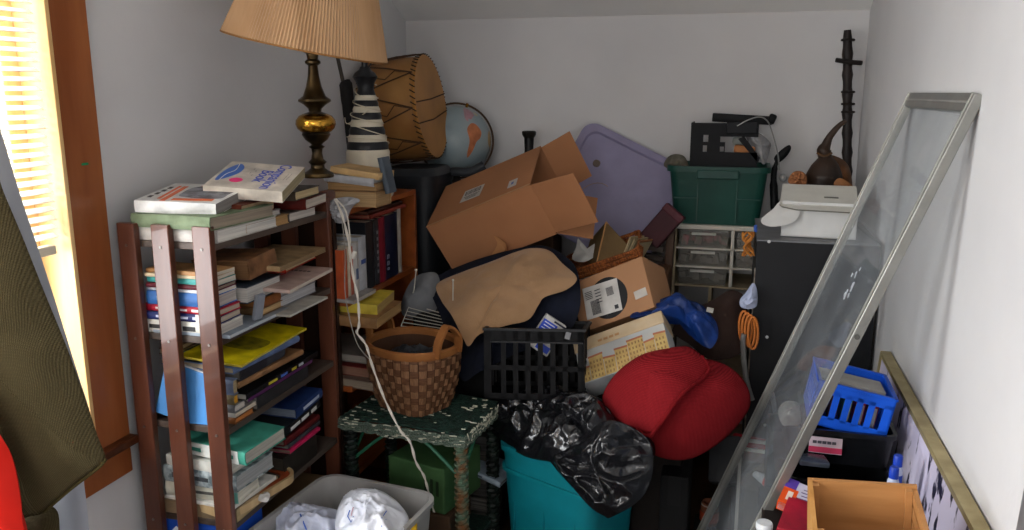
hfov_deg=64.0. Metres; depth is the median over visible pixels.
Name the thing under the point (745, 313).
loop
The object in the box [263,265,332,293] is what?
book
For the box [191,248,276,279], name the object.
book
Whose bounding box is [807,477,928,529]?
wooden crate
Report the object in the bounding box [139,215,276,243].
book
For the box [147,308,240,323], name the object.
book
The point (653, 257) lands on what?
wooden stick
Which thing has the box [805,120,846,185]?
gourd
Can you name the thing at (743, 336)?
metal bracket
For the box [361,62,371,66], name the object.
socket
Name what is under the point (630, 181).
plastic lid
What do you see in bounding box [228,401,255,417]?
book
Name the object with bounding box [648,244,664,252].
wooden stick
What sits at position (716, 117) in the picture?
tray
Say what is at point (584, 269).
wicker tray
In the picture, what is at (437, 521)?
cardboard box
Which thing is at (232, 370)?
book
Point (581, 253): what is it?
paper
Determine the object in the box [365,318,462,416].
basket
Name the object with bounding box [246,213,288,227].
book
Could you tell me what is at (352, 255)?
extension cord
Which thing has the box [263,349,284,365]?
book
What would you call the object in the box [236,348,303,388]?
book
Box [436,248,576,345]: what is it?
cushion
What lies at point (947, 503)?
framed picture
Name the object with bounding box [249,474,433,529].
storage tote
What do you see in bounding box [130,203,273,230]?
book
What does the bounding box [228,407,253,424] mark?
book
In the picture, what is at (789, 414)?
rag
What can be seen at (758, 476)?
bottle
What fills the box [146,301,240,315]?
book
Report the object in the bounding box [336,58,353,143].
umbrella
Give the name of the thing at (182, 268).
book
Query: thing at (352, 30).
table lamp
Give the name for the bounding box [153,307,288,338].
book
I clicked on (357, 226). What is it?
book
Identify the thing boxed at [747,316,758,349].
loop
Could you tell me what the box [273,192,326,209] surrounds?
book
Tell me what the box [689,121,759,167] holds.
plastic crate
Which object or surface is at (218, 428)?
bookcase
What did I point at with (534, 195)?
cardboard box
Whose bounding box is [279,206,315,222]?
book
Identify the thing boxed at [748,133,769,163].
plastic bag
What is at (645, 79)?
wall
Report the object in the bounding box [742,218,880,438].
base cabinet
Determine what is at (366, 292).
book
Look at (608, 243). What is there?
paper bag
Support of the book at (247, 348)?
on the book at (232, 370)
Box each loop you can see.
[738,310,749,338]
[741,312,752,342]
[744,314,755,347]
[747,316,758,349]
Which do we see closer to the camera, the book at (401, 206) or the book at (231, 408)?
the book at (231, 408)
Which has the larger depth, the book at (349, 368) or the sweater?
the book at (349, 368)
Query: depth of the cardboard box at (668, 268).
3.14 m
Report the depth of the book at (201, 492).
2.14 m
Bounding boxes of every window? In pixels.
[0,0,138,498]
[697,92,981,529]
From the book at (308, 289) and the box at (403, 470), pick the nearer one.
the book at (308, 289)
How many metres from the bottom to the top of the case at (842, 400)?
0.068 m
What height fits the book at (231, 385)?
0.040 m
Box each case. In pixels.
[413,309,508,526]
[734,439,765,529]
[825,395,839,417]
[837,397,852,421]
[849,401,865,424]
[862,404,878,427]
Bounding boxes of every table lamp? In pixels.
[220,0,387,178]
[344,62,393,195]
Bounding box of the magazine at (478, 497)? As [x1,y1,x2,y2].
[416,429,501,518]
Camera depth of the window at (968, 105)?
1.88 m
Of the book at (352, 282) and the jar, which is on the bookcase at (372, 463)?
the book at (352, 282)
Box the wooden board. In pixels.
[664,229,675,284]
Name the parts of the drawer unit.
handle, handle, handle, rail, rail, rail, rail, rail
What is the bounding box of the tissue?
[258,492,269,501]
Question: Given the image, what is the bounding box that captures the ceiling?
[391,0,872,20]
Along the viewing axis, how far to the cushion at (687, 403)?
2.42 m
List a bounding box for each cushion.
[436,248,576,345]
[602,346,750,459]
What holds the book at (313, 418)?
on the book at (317, 423)
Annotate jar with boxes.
[700,498,718,526]
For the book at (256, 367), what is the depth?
2.13 m
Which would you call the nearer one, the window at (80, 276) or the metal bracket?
the window at (80, 276)
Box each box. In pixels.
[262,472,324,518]
[388,437,479,513]
[426,131,597,268]
[429,495,470,529]
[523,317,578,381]
[524,234,560,252]
[573,311,674,395]
[578,256,670,335]
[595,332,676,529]
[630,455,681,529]
[658,264,671,292]
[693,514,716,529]
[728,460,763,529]
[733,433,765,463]
[757,486,775,514]
[761,508,782,529]
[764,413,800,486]
[776,478,807,510]
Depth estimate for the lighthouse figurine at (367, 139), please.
2.77 m
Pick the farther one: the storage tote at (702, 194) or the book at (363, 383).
the storage tote at (702, 194)
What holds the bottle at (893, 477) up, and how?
on the cardboard box
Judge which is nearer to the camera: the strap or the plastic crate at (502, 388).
the plastic crate at (502, 388)
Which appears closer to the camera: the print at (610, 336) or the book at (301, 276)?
the book at (301, 276)
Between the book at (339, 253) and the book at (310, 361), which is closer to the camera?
the book at (310, 361)
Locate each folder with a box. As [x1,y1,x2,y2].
[622,235,643,257]
[628,237,647,255]
[631,239,652,256]
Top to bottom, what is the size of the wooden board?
1.069 m
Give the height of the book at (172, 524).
0.110 m
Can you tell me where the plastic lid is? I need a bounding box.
[557,123,672,252]
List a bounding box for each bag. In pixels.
[0,130,88,529]
[276,502,336,529]
[330,197,359,222]
[335,488,410,529]
[491,384,655,517]
[587,222,628,263]
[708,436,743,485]
[740,283,757,308]
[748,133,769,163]
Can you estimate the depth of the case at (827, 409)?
2.02 m
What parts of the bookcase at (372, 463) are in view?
panel, shelf, shelf, shelf, shelf, panel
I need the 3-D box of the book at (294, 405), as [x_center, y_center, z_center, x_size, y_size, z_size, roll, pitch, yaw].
[-0.690,0.407,2.469,0.184,0.041,0.157,3,12,15]
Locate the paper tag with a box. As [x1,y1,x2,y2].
[706,307,713,312]
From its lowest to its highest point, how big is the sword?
1.782 m
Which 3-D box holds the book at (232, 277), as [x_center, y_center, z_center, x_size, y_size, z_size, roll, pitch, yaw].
[-0.803,0.032,2.056,0.200,0.014,0.081,3,12,16]
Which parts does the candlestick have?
stem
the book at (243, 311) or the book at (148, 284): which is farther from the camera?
the book at (243, 311)
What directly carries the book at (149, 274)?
on the book at (232, 277)
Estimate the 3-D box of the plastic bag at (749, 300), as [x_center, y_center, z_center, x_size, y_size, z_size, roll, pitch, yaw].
[0.778,0.102,2.688,0.048,0.086,0.040,-8,14,-32]
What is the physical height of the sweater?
0.436 m
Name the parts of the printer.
lid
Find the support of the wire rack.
on the basket at (412, 384)
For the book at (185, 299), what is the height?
0.034 m
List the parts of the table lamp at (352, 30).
lamp shade, shade trim, stem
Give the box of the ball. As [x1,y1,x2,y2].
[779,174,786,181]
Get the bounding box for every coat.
[0,183,106,529]
[433,245,580,380]
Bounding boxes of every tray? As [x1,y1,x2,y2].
[199,467,293,516]
[566,230,643,278]
[712,113,776,124]
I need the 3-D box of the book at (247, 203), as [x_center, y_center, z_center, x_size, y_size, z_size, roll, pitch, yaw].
[-0.761,-0.156,2.171,0.200,0.033,0.169,3,12,13]
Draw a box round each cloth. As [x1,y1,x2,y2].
[390,343,442,352]
[401,272,439,318]
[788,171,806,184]
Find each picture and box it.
[179,186,232,198]
[224,335,269,349]
[877,351,990,529]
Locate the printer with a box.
[761,184,857,239]
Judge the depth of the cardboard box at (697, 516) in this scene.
2.79 m
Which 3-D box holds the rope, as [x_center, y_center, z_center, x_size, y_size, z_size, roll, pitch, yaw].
[0.781,-0.069,2.712,0.047,0.092,0.048,3,12,15]
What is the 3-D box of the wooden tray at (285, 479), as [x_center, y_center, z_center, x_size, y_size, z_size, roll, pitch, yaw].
[-0.731,0.610,2.246,0.161,0.030,0.270,6,13,26]
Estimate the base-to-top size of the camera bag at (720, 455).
0.169 m
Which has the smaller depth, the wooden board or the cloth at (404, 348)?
the cloth at (404, 348)
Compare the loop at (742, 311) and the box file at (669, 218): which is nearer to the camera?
the loop at (742, 311)
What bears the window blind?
attached to the window at (80, 276)
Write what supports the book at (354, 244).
on the bookcase at (372, 463)
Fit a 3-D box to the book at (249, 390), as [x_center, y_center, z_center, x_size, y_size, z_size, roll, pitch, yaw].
[-0.717,0.297,2.303,0.182,0.015,0.376,3,12,15]
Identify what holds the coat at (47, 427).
hanging from the rail
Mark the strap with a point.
(455, 171)
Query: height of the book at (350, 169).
0.040 m
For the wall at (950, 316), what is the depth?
1.74 m
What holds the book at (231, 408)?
on the book at (250, 404)
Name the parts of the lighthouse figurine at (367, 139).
power cord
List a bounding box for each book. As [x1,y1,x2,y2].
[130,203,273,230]
[134,183,244,213]
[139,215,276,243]
[145,271,234,279]
[146,262,234,275]
[146,280,236,290]
[146,285,235,293]
[146,288,236,307]
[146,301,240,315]
[147,274,235,285]
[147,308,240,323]
[147,315,243,333]
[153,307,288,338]
[159,343,200,353]
[160,342,195,349]
[161,335,299,374]
[163,451,273,492]
[164,474,275,508]
[164,476,277,522]
[165,478,259,503]
[166,452,264,473]
[166,508,261,529]
[184,323,306,367]
[190,420,285,465]
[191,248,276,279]
[203,161,304,202]
[225,358,266,380]
[225,377,237,395]
[227,393,238,404]
[227,399,245,412]
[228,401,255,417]
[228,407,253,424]
[230,200,274,209]
[235,273,279,303]
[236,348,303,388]
[237,350,317,399]
[239,293,280,307]
[240,300,282,315]
[244,360,311,401]
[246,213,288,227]
[251,366,307,409]
[252,293,264,320]
[253,400,320,436]
[260,386,322,418]
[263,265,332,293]
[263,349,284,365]
[264,244,325,271]
[267,257,315,272]
[269,427,319,453]
[271,434,316,473]
[272,208,280,214]
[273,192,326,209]
[274,420,319,448]
[276,295,327,316]
[276,414,319,446]
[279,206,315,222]
[281,281,315,307]
[285,185,319,200]
[324,173,381,186]
[327,181,383,191]
[330,163,393,179]
[334,190,390,207]
[335,248,347,298]
[336,219,375,287]
[336,234,366,290]
[337,240,359,293]
[337,245,350,296]
[337,288,375,303]
[339,300,401,328]
[340,289,393,314]
[341,333,367,363]
[342,361,369,377]
[343,375,374,391]
[348,204,405,218]
[348,218,379,284]
[350,246,353,294]
[353,200,402,214]
[376,216,385,282]
[377,156,396,193]
[382,212,398,279]
[394,208,401,272]
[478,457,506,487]
[776,497,806,529]
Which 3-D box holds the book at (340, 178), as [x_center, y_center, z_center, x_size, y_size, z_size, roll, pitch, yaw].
[-0.493,-0.277,2.614,0.170,0.039,0.124,3,12,15]
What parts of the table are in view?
leg, leg, seat, leg, leg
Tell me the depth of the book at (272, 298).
2.20 m
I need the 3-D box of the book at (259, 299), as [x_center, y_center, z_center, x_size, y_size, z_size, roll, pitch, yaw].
[-0.660,0.109,2.134,0.028,0.070,0.028,6,13,27]
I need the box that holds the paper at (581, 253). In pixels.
[572,239,594,261]
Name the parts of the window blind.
rail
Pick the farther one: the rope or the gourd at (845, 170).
the gourd at (845, 170)
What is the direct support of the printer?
on the base cabinet
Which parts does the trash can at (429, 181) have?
lid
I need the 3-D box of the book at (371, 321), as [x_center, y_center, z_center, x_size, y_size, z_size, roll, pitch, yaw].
[-0.478,0.156,2.700,0.161,0.040,0.234,3,12,12]
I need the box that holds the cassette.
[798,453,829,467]
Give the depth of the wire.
3.18 m
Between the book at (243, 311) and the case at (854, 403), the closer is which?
the case at (854, 403)
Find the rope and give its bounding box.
[741,231,754,256]
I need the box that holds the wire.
[737,116,779,169]
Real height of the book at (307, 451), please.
0.072 m
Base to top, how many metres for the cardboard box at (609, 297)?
0.335 m
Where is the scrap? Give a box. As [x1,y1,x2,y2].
[834,178,851,185]
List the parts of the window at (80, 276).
sash, sill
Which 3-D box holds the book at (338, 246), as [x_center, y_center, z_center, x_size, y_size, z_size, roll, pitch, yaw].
[-0.592,0.020,2.617,0.164,0.170,0.019,3,12,15]
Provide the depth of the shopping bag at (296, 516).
2.25 m
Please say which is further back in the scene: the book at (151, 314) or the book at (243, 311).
the book at (243, 311)
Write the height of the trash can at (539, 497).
0.450 m
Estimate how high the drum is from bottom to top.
0.442 m
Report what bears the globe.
on the cardboard box
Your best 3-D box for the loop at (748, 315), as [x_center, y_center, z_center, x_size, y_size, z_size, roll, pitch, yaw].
[0.781,0.217,2.692,0.040,0.115,0.008,3,12,15]
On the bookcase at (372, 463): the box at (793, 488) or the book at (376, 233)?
the book at (376, 233)
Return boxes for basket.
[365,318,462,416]
[803,356,898,434]
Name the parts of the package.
blue panel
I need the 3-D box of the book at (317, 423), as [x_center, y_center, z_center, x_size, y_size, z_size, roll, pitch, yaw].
[-0.701,0.497,2.453,0.181,0.012,0.187,3,12,15]
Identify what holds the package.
in the plastic crate at (502, 388)
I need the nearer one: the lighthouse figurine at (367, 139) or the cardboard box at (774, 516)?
the cardboard box at (774, 516)
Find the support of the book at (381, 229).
on the bookcase at (372, 463)
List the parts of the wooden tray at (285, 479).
panel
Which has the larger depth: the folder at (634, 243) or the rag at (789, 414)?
the folder at (634, 243)
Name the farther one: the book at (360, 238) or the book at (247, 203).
the book at (360, 238)
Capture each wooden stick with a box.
[644,252,663,262]
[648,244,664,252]
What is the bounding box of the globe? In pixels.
[424,102,493,182]
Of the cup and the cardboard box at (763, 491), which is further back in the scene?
the cup
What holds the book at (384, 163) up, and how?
on the book at (350, 169)
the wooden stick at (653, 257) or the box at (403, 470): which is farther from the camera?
the wooden stick at (653, 257)
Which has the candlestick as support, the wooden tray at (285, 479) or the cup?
the cup
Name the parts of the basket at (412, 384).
handle, handle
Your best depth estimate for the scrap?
2.87 m
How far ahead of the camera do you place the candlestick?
3.48 m
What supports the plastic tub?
on the cardboard box at (763, 491)
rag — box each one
[664,154,687,167]
[778,401,800,425]
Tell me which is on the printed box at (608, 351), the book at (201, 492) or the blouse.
the blouse
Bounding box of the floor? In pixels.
[499,450,730,529]
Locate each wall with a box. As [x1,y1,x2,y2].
[85,0,405,529]
[406,10,869,423]
[855,0,1023,529]
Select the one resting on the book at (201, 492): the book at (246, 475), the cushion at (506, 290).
the book at (246, 475)
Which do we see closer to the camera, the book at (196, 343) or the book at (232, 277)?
the book at (232, 277)
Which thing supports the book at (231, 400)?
on the book at (231, 408)
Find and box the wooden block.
[734,145,754,152]
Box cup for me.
[522,131,535,137]
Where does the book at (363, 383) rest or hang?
on the bookcase at (372, 463)
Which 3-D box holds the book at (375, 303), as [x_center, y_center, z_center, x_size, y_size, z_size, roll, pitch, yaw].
[-0.490,0.118,2.719,0.152,0.040,0.201,2,12,7]
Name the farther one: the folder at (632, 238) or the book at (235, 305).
the folder at (632, 238)
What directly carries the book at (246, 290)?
on the book at (272, 298)
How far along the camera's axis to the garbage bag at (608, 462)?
2.37 m
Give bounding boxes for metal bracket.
[740,333,754,400]
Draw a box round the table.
[338,393,499,529]
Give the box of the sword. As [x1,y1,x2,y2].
[835,30,862,175]
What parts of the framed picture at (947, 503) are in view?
frame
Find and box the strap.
[450,161,485,176]
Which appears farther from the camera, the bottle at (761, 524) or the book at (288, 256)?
the book at (288, 256)
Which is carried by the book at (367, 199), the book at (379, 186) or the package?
the book at (379, 186)
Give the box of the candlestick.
[522,131,535,152]
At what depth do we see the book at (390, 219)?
2.90 m
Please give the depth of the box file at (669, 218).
3.09 m
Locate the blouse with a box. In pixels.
[630,292,717,347]
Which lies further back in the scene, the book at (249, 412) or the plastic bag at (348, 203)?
the plastic bag at (348, 203)
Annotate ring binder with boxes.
[156,364,206,424]
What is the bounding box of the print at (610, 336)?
[598,332,618,341]
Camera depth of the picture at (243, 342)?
2.20 m
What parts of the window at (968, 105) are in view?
rail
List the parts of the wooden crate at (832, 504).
panel, corner post, corner post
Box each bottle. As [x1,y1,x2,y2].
[753,471,764,485]
[887,465,898,482]
[893,454,902,482]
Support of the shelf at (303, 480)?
on the bookcase at (218, 428)
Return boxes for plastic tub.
[774,390,897,485]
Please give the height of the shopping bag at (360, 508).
0.139 m
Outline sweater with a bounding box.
[0,435,26,529]
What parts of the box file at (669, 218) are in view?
lid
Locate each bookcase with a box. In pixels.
[116,197,342,529]
[270,189,417,482]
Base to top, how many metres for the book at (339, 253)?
0.165 m
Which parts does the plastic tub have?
plastic tub, plastic tub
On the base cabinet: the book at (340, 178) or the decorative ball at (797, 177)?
the decorative ball at (797, 177)
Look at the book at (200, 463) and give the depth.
2.11 m
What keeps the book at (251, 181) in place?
on the book at (176, 198)
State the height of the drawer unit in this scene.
1.034 m
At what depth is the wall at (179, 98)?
2.25 m
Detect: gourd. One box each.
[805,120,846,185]
[832,155,851,184]
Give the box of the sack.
[672,290,747,359]
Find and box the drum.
[355,53,446,163]
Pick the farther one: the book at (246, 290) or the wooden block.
the wooden block
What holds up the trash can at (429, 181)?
on the floor
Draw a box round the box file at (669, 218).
[641,203,685,247]
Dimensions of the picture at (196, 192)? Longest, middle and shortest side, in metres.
0.154 x 0.127 x 0.002 m
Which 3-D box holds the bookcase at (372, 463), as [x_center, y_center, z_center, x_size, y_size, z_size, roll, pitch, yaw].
[-0.591,0.352,2.950,0.317,1.195,0.592,3,12,15]
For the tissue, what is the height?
0.017 m
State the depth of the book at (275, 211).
2.24 m
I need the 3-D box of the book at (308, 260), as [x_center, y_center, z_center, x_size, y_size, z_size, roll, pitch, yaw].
[-0.695,-0.012,2.393,0.170,0.020,0.213,2,12,9]
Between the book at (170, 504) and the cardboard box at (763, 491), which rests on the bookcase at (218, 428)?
the book at (170, 504)
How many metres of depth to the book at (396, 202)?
2.80 m
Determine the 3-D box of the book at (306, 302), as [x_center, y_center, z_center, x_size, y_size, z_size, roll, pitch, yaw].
[-0.624,0.113,2.312,0.120,0.006,0.214,3,12,15]
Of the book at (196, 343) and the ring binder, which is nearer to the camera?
the ring binder
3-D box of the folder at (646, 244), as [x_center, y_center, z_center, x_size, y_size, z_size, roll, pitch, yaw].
[0.478,-0.055,3.052,0.044,0.092,0.127,8,14,32]
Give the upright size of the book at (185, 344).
0.016 m
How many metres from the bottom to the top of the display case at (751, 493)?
0.413 m
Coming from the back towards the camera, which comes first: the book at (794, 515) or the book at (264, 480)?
the book at (264, 480)
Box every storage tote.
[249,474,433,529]
[667,161,770,225]
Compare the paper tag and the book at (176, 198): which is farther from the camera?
the paper tag
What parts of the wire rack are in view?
frame, rod, rod, rod, rod, rod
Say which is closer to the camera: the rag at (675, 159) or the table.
the table
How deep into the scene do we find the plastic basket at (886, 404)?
1.97 m
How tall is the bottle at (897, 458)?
0.095 m
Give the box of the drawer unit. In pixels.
[670,223,753,435]
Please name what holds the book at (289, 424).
on the book at (313, 418)
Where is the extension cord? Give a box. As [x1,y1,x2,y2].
[334,198,434,512]
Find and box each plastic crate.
[482,321,591,399]
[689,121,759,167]
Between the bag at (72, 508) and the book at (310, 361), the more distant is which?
the book at (310, 361)
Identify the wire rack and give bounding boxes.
[401,269,453,327]
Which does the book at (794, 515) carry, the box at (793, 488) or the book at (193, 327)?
the box at (793, 488)
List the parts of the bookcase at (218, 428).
post, post, post, shelf, shelf, shelf, shelf, post, post, post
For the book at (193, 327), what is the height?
0.034 m
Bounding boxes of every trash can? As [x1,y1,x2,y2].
[391,163,452,274]
[501,440,631,529]
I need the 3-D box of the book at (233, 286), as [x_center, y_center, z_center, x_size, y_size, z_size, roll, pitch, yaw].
[-0.806,0.056,2.062,0.205,0.008,0.081,4,12,17]
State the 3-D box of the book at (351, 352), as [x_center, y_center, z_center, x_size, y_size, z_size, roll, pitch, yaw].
[-0.529,0.281,2.777,0.204,0.046,0.210,1,12,5]
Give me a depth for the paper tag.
2.67 m
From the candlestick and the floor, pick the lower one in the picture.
the floor
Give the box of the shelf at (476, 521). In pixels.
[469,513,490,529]
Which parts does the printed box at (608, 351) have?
lid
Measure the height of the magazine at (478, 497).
0.398 m
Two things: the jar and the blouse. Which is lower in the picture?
the jar
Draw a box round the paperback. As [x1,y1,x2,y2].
[819,367,885,395]
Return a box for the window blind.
[0,0,58,257]
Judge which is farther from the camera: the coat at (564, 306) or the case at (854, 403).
the coat at (564, 306)
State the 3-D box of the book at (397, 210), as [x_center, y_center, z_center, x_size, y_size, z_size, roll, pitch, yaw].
[-0.489,-0.093,2.994,0.171,0.235,0.031,3,12,15]
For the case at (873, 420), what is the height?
0.068 m
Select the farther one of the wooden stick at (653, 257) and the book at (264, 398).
the wooden stick at (653, 257)
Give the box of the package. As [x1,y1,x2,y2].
[531,313,566,356]
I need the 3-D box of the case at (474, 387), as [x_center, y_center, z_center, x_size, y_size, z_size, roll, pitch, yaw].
[-0.181,0.550,2.988,0.330,0.791,0.101,3,12,15]
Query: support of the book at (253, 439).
on the book at (200, 463)
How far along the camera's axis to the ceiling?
3.43 m
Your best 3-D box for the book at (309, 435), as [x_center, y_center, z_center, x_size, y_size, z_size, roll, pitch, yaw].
[-0.697,0.513,2.448,0.181,0.011,0.176,3,12,15]

